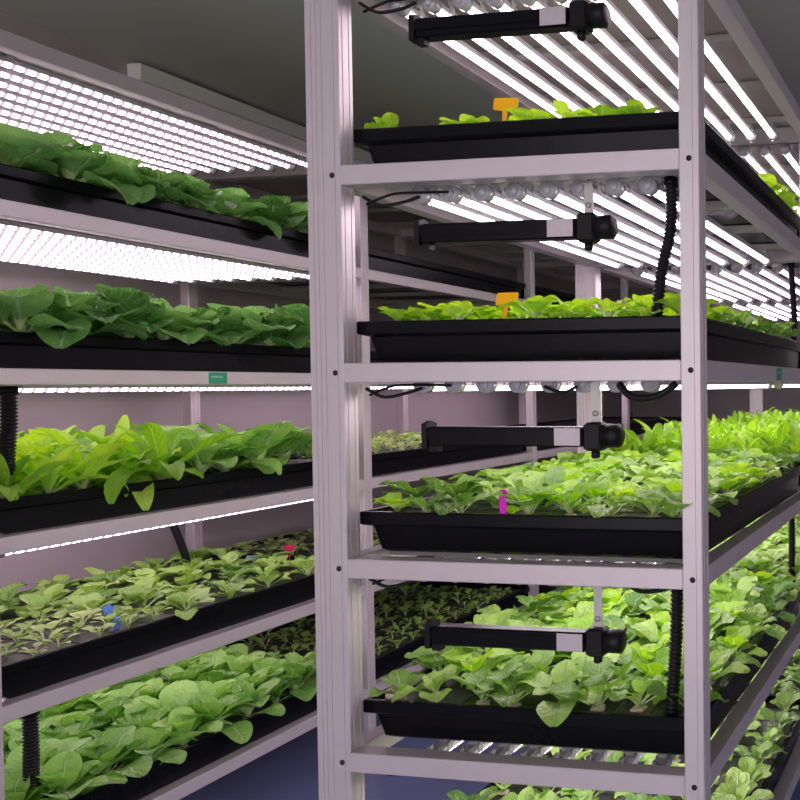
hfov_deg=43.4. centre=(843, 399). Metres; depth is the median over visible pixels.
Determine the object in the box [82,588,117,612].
seedling
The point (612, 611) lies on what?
seedling
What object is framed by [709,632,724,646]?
seedling
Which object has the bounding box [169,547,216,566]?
seedling
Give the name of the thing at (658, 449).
seedling
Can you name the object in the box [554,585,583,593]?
seedling
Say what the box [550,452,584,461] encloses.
seedling
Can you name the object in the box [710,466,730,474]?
seedling
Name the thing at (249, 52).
ceiling
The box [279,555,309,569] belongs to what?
seedling
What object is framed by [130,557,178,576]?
seedling
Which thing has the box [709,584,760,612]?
seedling
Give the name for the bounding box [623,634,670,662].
seedling
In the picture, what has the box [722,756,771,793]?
seedling
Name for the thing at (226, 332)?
plant
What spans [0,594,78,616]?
seedling
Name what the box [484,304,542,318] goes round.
seedling
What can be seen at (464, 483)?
seedling
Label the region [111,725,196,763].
bok choy
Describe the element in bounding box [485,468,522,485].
seedling
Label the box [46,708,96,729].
bok choy
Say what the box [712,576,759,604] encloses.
seedling
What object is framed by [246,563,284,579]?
seedling
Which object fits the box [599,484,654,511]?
seedling
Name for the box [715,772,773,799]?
seedling
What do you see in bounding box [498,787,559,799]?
seedling
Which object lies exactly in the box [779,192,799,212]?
seedling
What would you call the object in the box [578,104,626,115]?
seedling
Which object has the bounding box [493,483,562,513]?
seedling
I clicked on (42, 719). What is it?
bok choy
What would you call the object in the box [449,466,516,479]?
seedling
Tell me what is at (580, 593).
seedling
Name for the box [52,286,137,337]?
plant
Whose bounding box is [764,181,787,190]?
seedling
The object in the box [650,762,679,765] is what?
seedling
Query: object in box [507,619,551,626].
seedling
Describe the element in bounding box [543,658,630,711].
seedling
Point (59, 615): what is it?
sprout
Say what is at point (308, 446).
bok choy
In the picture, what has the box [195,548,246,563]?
seedling
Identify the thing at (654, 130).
tray
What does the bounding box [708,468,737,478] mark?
seedling
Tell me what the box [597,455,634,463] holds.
seedling
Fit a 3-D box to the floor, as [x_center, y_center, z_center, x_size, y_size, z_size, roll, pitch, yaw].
[-0.093,1.455,2.319,5.670,0.100,10.500,0,1,8]
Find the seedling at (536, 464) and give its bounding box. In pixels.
[529,461,554,468]
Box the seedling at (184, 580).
[152,569,202,587]
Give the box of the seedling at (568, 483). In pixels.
[552,480,586,508]
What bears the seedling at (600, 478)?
on the tray at (481, 528)
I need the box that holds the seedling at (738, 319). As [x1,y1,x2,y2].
[723,317,744,326]
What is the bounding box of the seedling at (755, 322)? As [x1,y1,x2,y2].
[752,320,778,334]
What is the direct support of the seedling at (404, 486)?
on the tray at (481, 528)
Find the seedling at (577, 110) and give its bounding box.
[574,109,592,114]
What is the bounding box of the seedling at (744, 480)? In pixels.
[711,472,756,492]
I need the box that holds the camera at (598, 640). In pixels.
[424,587,626,663]
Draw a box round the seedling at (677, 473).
[669,470,681,478]
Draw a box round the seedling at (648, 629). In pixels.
[630,618,682,647]
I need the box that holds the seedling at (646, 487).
[637,485,672,511]
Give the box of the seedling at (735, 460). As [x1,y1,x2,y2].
[734,459,755,467]
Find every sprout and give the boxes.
[0,618,24,631]
[0,624,32,643]
[1,641,28,657]
[12,618,48,634]
[17,642,46,655]
[18,607,54,623]
[22,624,67,646]
[31,620,68,633]
[37,609,78,625]
[43,633,79,648]
[56,622,92,632]
[60,608,101,622]
[81,623,116,636]
[90,613,129,628]
[115,614,143,627]
[116,606,150,619]
[139,605,172,620]
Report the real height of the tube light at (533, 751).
0.044 m
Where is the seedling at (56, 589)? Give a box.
[15,584,87,617]
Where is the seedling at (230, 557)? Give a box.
[202,551,252,572]
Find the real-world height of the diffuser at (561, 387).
0.010 m
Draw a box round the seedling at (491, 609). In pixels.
[477,604,539,619]
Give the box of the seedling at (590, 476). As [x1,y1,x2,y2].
[576,472,596,482]
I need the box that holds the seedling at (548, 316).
[542,306,559,317]
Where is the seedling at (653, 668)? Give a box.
[622,648,683,694]
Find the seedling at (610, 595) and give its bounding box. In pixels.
[586,588,640,609]
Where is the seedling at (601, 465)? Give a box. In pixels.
[570,457,621,479]
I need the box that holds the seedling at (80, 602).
[60,592,127,617]
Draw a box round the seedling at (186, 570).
[155,561,210,583]
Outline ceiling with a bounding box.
[0,0,799,151]
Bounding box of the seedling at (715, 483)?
[708,477,737,502]
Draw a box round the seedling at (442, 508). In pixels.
[426,491,496,514]
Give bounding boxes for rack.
[0,29,651,799]
[304,0,799,799]
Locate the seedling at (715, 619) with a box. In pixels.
[682,608,737,636]
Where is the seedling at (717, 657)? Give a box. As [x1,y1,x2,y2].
[652,646,749,705]
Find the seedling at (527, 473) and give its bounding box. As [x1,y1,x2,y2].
[507,470,548,486]
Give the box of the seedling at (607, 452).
[600,449,632,459]
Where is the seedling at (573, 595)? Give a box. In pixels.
[563,587,603,607]
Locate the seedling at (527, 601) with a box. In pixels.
[513,591,563,618]
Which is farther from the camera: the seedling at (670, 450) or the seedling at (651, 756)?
the seedling at (670, 450)
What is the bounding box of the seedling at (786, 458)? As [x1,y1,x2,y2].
[775,453,799,470]
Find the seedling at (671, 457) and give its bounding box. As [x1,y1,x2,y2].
[661,455,681,460]
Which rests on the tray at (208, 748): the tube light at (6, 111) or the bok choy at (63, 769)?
the bok choy at (63, 769)
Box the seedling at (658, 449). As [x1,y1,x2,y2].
[641,446,666,459]
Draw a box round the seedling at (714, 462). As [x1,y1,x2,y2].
[708,460,723,466]
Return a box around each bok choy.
[3,716,45,732]
[3,720,65,754]
[3,736,12,758]
[4,697,83,732]
[4,730,91,760]
[4,737,91,777]
[4,770,68,799]
[15,750,127,798]
[16,428,49,437]
[42,718,114,739]
[42,737,118,797]
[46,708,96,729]
[54,425,106,441]
[56,726,164,793]
[59,686,109,714]
[70,683,154,730]
[71,696,145,730]
[82,722,133,760]
[86,675,144,694]
[102,703,170,743]
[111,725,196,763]
[122,680,219,747]
[123,678,172,699]
[130,423,196,431]
[131,695,158,702]
[136,431,169,441]
[137,670,167,681]
[151,706,231,765]
[154,654,208,674]
[156,663,213,697]
[157,679,207,691]
[160,423,204,435]
[162,437,254,478]
[167,650,227,682]
[168,436,218,467]
[173,692,254,743]
[174,432,281,474]
[182,429,228,458]
[186,669,240,693]
[195,423,234,432]
[197,679,244,712]
[201,646,227,653]
[207,651,265,677]
[215,679,284,719]
[216,423,240,456]
[219,644,273,669]
[225,421,311,468]
[228,666,283,691]
[246,651,285,658]
[250,657,300,687]
[254,430,311,473]
[254,677,303,704]
[261,660,316,701]
[272,426,312,461]
[284,652,316,687]
[297,650,316,677]
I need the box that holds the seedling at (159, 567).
[124,566,163,576]
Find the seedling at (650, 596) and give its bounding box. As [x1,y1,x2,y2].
[604,590,669,613]
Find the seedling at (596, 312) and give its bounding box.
[590,302,636,316]
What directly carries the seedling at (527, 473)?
on the tray at (481, 528)
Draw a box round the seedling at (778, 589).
[744,581,799,610]
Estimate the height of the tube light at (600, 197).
0.044 m
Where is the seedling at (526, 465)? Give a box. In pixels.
[523,463,531,469]
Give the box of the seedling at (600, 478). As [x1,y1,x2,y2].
[585,473,608,481]
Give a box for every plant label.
[100,602,116,614]
[113,615,121,629]
[246,555,259,562]
[284,544,294,559]
[493,98,518,120]
[495,292,518,318]
[499,489,506,513]
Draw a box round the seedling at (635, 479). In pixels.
[607,476,644,484]
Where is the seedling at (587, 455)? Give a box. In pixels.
[578,451,603,460]
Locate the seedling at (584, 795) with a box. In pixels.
[559,790,592,799]
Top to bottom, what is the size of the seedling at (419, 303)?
0.059 m
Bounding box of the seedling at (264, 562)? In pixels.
[245,555,287,579]
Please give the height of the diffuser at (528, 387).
0.010 m
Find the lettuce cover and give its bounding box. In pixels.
[710,407,799,427]
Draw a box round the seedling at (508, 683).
[466,671,554,706]
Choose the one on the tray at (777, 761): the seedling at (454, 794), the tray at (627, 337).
the seedling at (454, 794)
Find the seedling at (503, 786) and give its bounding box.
[480,783,511,799]
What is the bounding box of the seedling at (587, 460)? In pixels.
[568,458,601,466]
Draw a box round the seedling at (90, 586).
[80,580,119,598]
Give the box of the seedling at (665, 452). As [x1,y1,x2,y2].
[655,448,675,457]
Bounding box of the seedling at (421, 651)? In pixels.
[411,646,478,665]
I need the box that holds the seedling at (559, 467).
[544,465,566,482]
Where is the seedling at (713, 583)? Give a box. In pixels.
[709,582,750,601]
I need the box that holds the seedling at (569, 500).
[528,482,600,514]
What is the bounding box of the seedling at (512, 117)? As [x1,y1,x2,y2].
[508,115,518,120]
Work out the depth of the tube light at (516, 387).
1.66 m
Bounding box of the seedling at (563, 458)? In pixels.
[530,456,572,466]
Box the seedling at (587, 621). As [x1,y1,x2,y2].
[553,612,617,628]
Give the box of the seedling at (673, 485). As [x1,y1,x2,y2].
[646,477,709,506]
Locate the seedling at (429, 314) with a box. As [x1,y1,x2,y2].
[404,307,451,319]
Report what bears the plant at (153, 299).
on the tray at (25, 350)
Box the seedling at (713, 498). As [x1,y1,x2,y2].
[674,491,738,504]
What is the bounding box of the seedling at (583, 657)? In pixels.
[557,652,618,701]
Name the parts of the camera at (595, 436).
motor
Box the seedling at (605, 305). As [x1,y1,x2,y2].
[578,297,634,316]
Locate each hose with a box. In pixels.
[0,386,18,484]
[21,711,40,788]
[169,525,190,562]
[651,176,677,315]
[664,589,682,715]
[787,263,797,340]
[788,517,795,578]
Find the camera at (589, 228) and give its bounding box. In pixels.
[414,183,617,250]
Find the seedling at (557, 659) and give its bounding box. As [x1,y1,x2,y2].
[553,625,562,661]
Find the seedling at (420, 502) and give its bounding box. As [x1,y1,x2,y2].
[408,493,448,511]
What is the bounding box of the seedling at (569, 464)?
[532,462,575,471]
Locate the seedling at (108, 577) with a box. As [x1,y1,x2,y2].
[77,570,132,593]
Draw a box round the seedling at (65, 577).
[34,574,86,593]
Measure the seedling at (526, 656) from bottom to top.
0.077 m
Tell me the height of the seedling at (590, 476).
0.051 m
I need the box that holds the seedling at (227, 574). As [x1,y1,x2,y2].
[207,568,255,585]
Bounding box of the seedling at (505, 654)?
[487,625,562,661]
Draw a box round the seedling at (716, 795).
[711,792,758,799]
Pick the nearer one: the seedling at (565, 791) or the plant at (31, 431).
the seedling at (565, 791)
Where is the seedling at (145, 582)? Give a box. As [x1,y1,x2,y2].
[113,577,172,601]
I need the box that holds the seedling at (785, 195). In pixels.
[759,173,799,201]
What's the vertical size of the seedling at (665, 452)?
0.058 m
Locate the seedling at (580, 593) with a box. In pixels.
[578,587,611,598]
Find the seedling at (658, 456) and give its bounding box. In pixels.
[635,455,662,465]
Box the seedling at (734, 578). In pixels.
[728,569,780,600]
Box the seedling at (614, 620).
[603,615,658,643]
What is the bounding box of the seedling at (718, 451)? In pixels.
[711,448,737,461]
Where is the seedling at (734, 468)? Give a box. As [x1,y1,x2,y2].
[717,462,781,487]
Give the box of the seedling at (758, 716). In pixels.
[751,711,764,722]
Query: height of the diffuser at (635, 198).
0.010 m
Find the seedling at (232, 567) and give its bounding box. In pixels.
[210,560,246,575]
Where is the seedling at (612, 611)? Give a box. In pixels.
[604,609,621,616]
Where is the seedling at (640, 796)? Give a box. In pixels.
[617,794,646,799]
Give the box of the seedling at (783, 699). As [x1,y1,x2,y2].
[770,691,799,724]
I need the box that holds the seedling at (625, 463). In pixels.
[607,460,667,483]
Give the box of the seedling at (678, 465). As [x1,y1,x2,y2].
[663,461,681,474]
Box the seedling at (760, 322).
[757,320,789,333]
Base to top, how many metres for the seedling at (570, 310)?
0.068 m
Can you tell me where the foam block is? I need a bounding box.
[385,686,407,699]
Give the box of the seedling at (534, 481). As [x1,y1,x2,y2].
[492,473,563,505]
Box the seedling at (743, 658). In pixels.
[710,640,761,676]
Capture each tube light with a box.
[0,51,306,167]
[0,66,296,170]
[0,77,276,171]
[0,87,256,172]
[0,96,236,173]
[0,105,217,174]
[0,114,197,175]
[0,122,178,172]
[0,218,308,279]
[0,229,298,280]
[0,234,278,281]
[0,240,258,281]
[0,244,238,282]
[0,249,219,282]
[0,253,199,283]
[0,257,180,283]
[0,385,310,391]
[0,499,312,557]
[2,602,301,701]
[35,491,278,529]
[370,384,413,388]
[389,1,561,117]
[410,186,623,269]
[413,382,446,392]
[420,0,586,110]
[422,556,480,581]
[426,739,462,750]
[442,185,644,268]
[445,382,477,392]
[452,0,605,106]
[453,557,509,582]
[457,741,491,752]
[473,183,658,266]
[476,382,509,392]
[484,0,626,105]
[485,558,526,583]
[489,743,521,754]
[506,182,679,267]
[508,382,542,392]
[516,559,558,584]
[518,0,663,111]
[521,745,551,756]
[538,180,707,265]
[541,381,575,392]
[548,560,590,585]
[553,747,581,758]
[554,0,678,110]
[571,179,728,266]
[574,381,726,392]
[581,561,622,586]
[586,750,612,760]
[590,0,735,142]
[605,177,750,265]
[607,381,748,392]
[614,562,655,587]
[619,752,644,763]
[627,0,756,141]
[632,267,724,302]
[639,176,771,265]
[641,381,772,391]
[651,267,738,302]
[652,754,675,765]
[656,563,682,564]
[662,0,778,140]
[671,266,753,302]
[706,269,768,302]
[711,265,783,301]
[726,301,778,321]
[731,264,798,300]
[738,145,799,215]
[740,300,789,321]
[751,264,799,294]
[755,300,799,320]
[758,144,798,194]
[769,300,799,315]
[772,263,799,284]
[773,382,799,388]
[778,143,798,173]
[784,300,799,309]
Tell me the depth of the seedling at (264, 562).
2.87 m
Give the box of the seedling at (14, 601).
[0,592,21,606]
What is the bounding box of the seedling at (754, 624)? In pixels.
[722,618,770,638]
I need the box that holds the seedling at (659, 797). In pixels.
[653,795,671,799]
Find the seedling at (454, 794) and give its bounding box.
[446,786,497,799]
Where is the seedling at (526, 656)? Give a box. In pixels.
[460,653,530,690]
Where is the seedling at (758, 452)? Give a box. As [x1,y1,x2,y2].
[748,448,775,460]
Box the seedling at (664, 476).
[658,469,681,478]
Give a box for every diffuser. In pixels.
[19,387,310,391]
[100,152,170,172]
[371,386,413,388]
[433,386,446,390]
[464,386,477,390]
[496,386,509,390]
[527,386,542,390]
[555,195,679,255]
[560,386,575,389]
[593,194,723,263]
[600,385,629,389]
[621,192,745,263]
[627,385,642,389]
[641,273,720,301]
[653,191,767,262]
[659,385,768,389]
[666,275,735,301]
[706,282,750,300]
[720,271,780,300]
[733,305,776,320]
[740,271,789,297]
[747,304,787,320]
[760,270,799,294]
[761,304,799,319]
[765,154,798,194]
[775,304,799,315]
[780,270,799,284]
[783,384,799,386]
[785,153,798,172]
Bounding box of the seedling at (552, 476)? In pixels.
[537,470,585,489]
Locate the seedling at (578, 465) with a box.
[540,460,583,467]
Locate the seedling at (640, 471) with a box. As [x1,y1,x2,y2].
[624,465,674,484]
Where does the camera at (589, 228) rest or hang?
hanging from the rack at (345, 753)
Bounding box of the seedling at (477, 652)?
[467,647,500,670]
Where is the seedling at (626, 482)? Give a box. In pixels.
[622,481,659,488]
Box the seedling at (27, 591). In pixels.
[0,582,31,597]
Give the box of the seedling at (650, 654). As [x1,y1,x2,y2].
[645,640,711,669]
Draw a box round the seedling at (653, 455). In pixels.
[649,453,666,461]
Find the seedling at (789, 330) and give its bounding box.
[783,328,799,338]
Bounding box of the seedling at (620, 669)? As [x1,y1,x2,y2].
[610,663,651,682]
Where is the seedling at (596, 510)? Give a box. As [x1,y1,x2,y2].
[578,493,642,517]
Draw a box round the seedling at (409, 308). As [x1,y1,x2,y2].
[408,307,454,319]
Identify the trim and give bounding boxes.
[127,63,373,163]
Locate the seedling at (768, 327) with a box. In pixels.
[728,313,780,334]
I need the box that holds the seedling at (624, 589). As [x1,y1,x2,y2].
[615,588,630,595]
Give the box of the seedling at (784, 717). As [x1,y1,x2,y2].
[759,707,799,731]
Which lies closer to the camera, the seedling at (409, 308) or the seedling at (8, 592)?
the seedling at (409, 308)
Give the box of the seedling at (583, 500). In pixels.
[563,479,603,501]
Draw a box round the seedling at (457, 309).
[437,301,488,319]
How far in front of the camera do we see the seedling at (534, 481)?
1.81 m
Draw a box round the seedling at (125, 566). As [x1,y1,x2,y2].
[93,565,130,575]
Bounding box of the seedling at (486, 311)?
[472,306,513,318]
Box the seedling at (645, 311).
[618,302,668,315]
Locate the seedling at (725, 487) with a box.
[708,475,761,497]
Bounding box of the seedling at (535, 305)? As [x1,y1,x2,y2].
[499,295,575,317]
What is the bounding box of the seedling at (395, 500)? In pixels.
[374,492,415,511]
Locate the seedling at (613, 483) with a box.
[588,478,638,498]
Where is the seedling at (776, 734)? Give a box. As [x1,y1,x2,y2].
[745,728,788,745]
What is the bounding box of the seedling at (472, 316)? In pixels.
[464,314,477,318]
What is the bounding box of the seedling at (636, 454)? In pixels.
[614,450,647,458]
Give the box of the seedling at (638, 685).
[601,675,680,712]
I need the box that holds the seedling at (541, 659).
[504,650,579,677]
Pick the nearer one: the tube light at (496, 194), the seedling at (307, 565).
the tube light at (496, 194)
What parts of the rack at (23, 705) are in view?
post, rail, rail, rail, rail, rail, post, cross rail, cross rail, rail, rail, rail, post, rail, post, cross rail, rail, rail, rail, rail, cross rail, rail, post, post, cross rail, rail, rail, post, post, cross rail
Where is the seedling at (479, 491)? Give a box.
[465,480,500,494]
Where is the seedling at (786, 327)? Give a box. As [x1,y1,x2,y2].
[771,322,796,336]
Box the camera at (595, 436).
[421,382,624,458]
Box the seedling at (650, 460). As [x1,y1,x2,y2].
[644,456,671,464]
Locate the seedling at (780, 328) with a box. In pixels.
[769,327,786,335]
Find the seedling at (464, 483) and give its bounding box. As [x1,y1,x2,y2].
[416,475,494,506]
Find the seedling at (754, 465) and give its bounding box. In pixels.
[743,464,781,483]
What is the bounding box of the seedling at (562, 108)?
[543,100,596,118]
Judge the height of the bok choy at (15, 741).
0.119 m
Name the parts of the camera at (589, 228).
motor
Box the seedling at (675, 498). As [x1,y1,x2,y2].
[644,486,720,516]
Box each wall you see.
[0,10,632,645]
[632,288,799,421]
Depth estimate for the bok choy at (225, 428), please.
2.74 m
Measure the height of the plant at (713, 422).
0.136 m
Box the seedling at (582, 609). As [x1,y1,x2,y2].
[545,602,593,625]
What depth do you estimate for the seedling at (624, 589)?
2.49 m
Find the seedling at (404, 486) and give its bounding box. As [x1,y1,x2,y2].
[379,479,458,507]
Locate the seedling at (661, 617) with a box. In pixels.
[635,610,682,643]
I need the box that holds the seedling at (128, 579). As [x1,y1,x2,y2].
[112,574,172,594]
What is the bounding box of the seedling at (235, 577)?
[201,576,252,587]
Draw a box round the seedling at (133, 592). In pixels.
[116,584,182,608]
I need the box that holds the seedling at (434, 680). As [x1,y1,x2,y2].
[391,664,456,702]
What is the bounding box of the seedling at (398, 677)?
[369,669,438,699]
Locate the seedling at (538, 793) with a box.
[527,785,576,796]
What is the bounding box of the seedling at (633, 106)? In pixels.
[619,99,659,113]
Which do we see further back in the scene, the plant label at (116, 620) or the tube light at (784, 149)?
the tube light at (784, 149)
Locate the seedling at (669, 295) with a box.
[664,292,727,315]
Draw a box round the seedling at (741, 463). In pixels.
[708,461,752,475]
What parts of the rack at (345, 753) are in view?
post, rail, rail, rail, rail, cross rail, cross rail, cross rail, cross rail, post, rail, post, cross rail, rail, rail, rail, rail, rail, rail, post, cross rail, cross rail, rail, post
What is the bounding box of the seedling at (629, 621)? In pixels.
[622,615,661,637]
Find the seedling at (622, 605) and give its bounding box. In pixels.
[563,601,631,615]
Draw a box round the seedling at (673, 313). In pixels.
[663,308,678,315]
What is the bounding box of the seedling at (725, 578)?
[709,574,737,593]
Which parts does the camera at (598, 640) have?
motor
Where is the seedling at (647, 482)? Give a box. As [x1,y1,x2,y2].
[641,477,677,487]
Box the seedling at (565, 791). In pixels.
[560,788,604,799]
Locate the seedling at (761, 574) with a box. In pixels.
[744,569,778,586]
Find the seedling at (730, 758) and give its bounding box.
[710,729,739,759]
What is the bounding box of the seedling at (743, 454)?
[726,451,759,461]
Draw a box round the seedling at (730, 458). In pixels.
[708,456,737,463]
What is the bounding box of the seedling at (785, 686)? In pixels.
[749,605,799,693]
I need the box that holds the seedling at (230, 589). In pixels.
[199,580,254,600]
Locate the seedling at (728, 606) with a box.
[709,601,752,638]
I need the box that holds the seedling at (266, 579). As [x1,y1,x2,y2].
[236,574,290,587]
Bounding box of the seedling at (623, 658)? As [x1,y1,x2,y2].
[553,648,631,664]
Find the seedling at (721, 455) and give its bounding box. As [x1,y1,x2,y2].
[708,453,729,457]
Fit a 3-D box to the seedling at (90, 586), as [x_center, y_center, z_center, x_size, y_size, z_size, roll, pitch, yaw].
[-2.345,0.604,2.513,0.144,0.063,0.130,-1,1,-24]
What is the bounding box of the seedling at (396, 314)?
[377,306,421,320]
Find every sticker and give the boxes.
[209,372,226,383]
[777,368,781,379]
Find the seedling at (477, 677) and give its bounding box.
[442,662,523,704]
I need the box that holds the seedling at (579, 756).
[550,747,592,759]
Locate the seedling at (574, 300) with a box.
[572,298,603,316]
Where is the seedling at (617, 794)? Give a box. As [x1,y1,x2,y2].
[614,792,653,799]
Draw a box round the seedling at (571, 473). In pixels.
[538,467,588,482]
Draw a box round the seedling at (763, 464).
[749,460,779,477]
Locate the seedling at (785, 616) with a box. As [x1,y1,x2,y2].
[748,596,795,624]
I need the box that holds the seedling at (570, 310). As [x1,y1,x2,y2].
[543,295,600,317]
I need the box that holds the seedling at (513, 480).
[489,472,543,505]
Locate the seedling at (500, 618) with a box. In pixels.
[463,609,544,626]
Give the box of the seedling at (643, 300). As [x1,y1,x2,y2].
[629,294,671,315]
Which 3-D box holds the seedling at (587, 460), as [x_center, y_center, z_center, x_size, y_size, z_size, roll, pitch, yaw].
[-0.773,0.200,2.372,0.123,0.060,0.136,-1,1,-24]
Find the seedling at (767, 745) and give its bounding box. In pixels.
[734,740,787,766]
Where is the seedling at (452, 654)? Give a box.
[440,648,508,672]
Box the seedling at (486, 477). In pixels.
[478,471,495,480]
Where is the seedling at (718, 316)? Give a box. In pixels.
[678,305,734,320]
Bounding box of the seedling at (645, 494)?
[614,485,679,516]
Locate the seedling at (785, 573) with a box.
[769,569,799,591]
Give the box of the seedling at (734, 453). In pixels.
[728,450,741,461]
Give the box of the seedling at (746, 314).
[725,310,765,331]
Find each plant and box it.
[0,123,73,173]
[0,131,141,204]
[0,284,96,332]
[0,323,14,331]
[0,454,77,500]
[8,291,147,348]
[12,439,135,496]
[14,433,100,485]
[14,450,23,499]
[15,427,170,493]
[16,425,107,474]
[16,435,118,495]
[19,440,56,483]
[28,426,106,449]
[34,432,146,484]
[46,290,116,336]
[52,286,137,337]
[54,422,242,503]
[57,152,169,202]
[57,284,196,337]
[63,431,203,482]
[69,425,144,463]
[80,415,207,510]
[89,302,218,344]
[108,166,215,208]
[137,298,169,338]
[154,174,236,210]
[169,306,252,344]
[175,303,295,345]
[211,187,281,239]
[212,312,309,348]
[244,306,277,345]
[245,195,307,231]
[274,303,309,347]
[280,202,307,232]
[607,435,633,451]
[608,428,665,453]
[614,434,654,451]
[626,427,680,451]
[627,429,651,449]
[633,419,662,442]
[633,421,681,449]
[638,423,681,454]
[649,431,681,450]
[660,417,680,431]
[661,428,727,456]
[708,420,717,427]
[708,426,774,456]
[708,432,750,456]
[709,421,742,431]
[709,424,724,447]
[711,414,728,428]
[713,428,754,448]
[717,425,726,434]
[718,428,748,450]
[728,418,765,427]
[730,418,758,431]
[732,432,766,450]
[741,424,746,435]
[744,426,788,451]
[745,426,758,441]
[746,423,791,452]
[747,421,789,444]
[749,431,790,456]
[751,421,763,431]
[767,423,799,463]
[771,423,789,442]
[788,420,798,433]
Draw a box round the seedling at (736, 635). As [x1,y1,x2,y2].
[716,625,767,658]
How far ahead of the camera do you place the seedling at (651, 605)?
2.19 m
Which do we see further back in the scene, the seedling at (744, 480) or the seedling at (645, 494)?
the seedling at (744, 480)
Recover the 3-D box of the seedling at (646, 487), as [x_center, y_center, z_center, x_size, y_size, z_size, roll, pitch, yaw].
[-0.412,0.218,1.736,0.125,0.065,0.139,0,1,-5]
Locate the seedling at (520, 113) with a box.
[504,107,548,119]
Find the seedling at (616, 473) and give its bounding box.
[593,469,634,480]
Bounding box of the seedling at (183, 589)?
[150,583,210,598]
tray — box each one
[0,163,308,257]
[0,331,310,372]
[0,456,312,533]
[0,557,314,698]
[40,686,316,799]
[209,526,434,559]
[225,583,529,679]
[264,248,525,299]
[290,436,522,475]
[353,111,799,246]
[357,315,799,367]
[360,463,799,558]
[363,586,799,754]
[370,351,382,362]
[416,581,557,595]
[418,424,622,450]
[477,701,799,799]
[507,286,574,317]
[537,417,680,434]
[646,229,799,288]
[732,525,799,602]
[746,626,799,704]
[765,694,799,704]
[798,352,799,368]
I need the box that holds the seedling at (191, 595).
[155,587,214,619]
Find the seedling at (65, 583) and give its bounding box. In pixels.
[28,581,75,596]
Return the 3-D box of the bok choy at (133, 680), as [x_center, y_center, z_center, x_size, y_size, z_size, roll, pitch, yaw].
[-2.454,0.979,2.663,0.253,0.147,0.235,-1,1,-36]
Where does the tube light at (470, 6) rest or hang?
attached to the rack at (345, 753)
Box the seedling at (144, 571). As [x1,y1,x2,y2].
[116,568,182,587]
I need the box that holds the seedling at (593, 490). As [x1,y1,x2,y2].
[553,480,613,509]
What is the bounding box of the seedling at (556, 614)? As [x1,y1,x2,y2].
[516,606,569,623]
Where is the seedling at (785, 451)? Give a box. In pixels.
[771,450,799,467]
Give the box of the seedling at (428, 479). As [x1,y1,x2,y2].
[418,476,467,490]
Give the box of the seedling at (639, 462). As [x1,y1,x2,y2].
[624,455,653,468]
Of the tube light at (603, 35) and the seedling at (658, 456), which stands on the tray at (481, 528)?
the seedling at (658, 456)
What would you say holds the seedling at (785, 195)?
on the tray at (654, 130)
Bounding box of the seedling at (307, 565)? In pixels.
[281,555,314,575]
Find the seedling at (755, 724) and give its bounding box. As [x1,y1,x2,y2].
[717,718,760,743]
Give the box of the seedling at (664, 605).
[660,596,722,638]
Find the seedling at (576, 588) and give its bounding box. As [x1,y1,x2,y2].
[518,586,580,601]
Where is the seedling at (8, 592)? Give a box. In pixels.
[0,583,37,613]
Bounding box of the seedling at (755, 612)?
[735,604,784,639]
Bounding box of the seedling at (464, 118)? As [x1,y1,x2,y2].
[439,114,489,124]
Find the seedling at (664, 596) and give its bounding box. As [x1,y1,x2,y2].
[651,591,671,604]
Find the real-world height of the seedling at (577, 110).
0.055 m
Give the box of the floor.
[138,588,799,799]
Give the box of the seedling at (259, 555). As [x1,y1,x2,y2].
[246,551,290,565]
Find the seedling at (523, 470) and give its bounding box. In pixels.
[510,465,547,483]
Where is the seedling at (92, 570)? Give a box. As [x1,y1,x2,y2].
[84,567,134,586]
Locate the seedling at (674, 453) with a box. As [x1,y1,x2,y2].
[668,452,681,456]
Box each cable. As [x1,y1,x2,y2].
[359,1,416,13]
[362,195,419,206]
[363,0,405,12]
[365,387,422,398]
[366,191,448,205]
[368,579,418,587]
[369,383,451,395]
[544,385,577,393]
[616,381,678,401]
[630,588,669,593]
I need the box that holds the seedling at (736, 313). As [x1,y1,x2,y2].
[720,311,741,324]
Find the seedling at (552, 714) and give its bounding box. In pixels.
[516,661,617,726]
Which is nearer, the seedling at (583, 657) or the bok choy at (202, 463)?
the seedling at (583, 657)
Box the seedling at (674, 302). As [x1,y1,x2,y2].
[653,293,719,315]
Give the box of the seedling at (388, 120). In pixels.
[364,112,398,128]
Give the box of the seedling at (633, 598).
[611,588,660,617]
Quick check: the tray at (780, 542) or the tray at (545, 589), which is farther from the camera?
the tray at (545, 589)
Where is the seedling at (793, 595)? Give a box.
[757,575,799,600]
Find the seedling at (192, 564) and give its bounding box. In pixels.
[157,558,218,579]
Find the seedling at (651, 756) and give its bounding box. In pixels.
[643,753,680,763]
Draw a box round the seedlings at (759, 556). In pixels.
[709,514,799,577]
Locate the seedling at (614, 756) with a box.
[605,751,647,761]
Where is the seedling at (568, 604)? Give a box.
[535,599,578,617]
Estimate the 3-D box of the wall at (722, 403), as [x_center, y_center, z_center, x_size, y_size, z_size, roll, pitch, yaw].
[0.661,-0.057,7.434,5.470,2.712,0.100,0,1,8]
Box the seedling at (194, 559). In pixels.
[177,556,210,565]
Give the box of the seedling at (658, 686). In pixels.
[645,680,728,714]
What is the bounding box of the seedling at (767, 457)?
[746,455,789,469]
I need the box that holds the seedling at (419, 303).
[417,302,476,319]
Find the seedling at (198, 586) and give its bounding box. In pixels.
[160,585,203,604]
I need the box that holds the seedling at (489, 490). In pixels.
[465,481,509,507]
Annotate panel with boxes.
[15,56,284,149]
[239,180,432,222]
[422,0,783,119]
[733,146,798,199]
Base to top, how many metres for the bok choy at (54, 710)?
0.131 m
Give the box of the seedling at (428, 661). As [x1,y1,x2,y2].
[404,646,468,675]
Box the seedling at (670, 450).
[668,449,681,454]
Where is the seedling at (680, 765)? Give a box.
[678,763,718,783]
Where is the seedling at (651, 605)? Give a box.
[632,598,682,630]
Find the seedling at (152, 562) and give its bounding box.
[136,557,181,568]

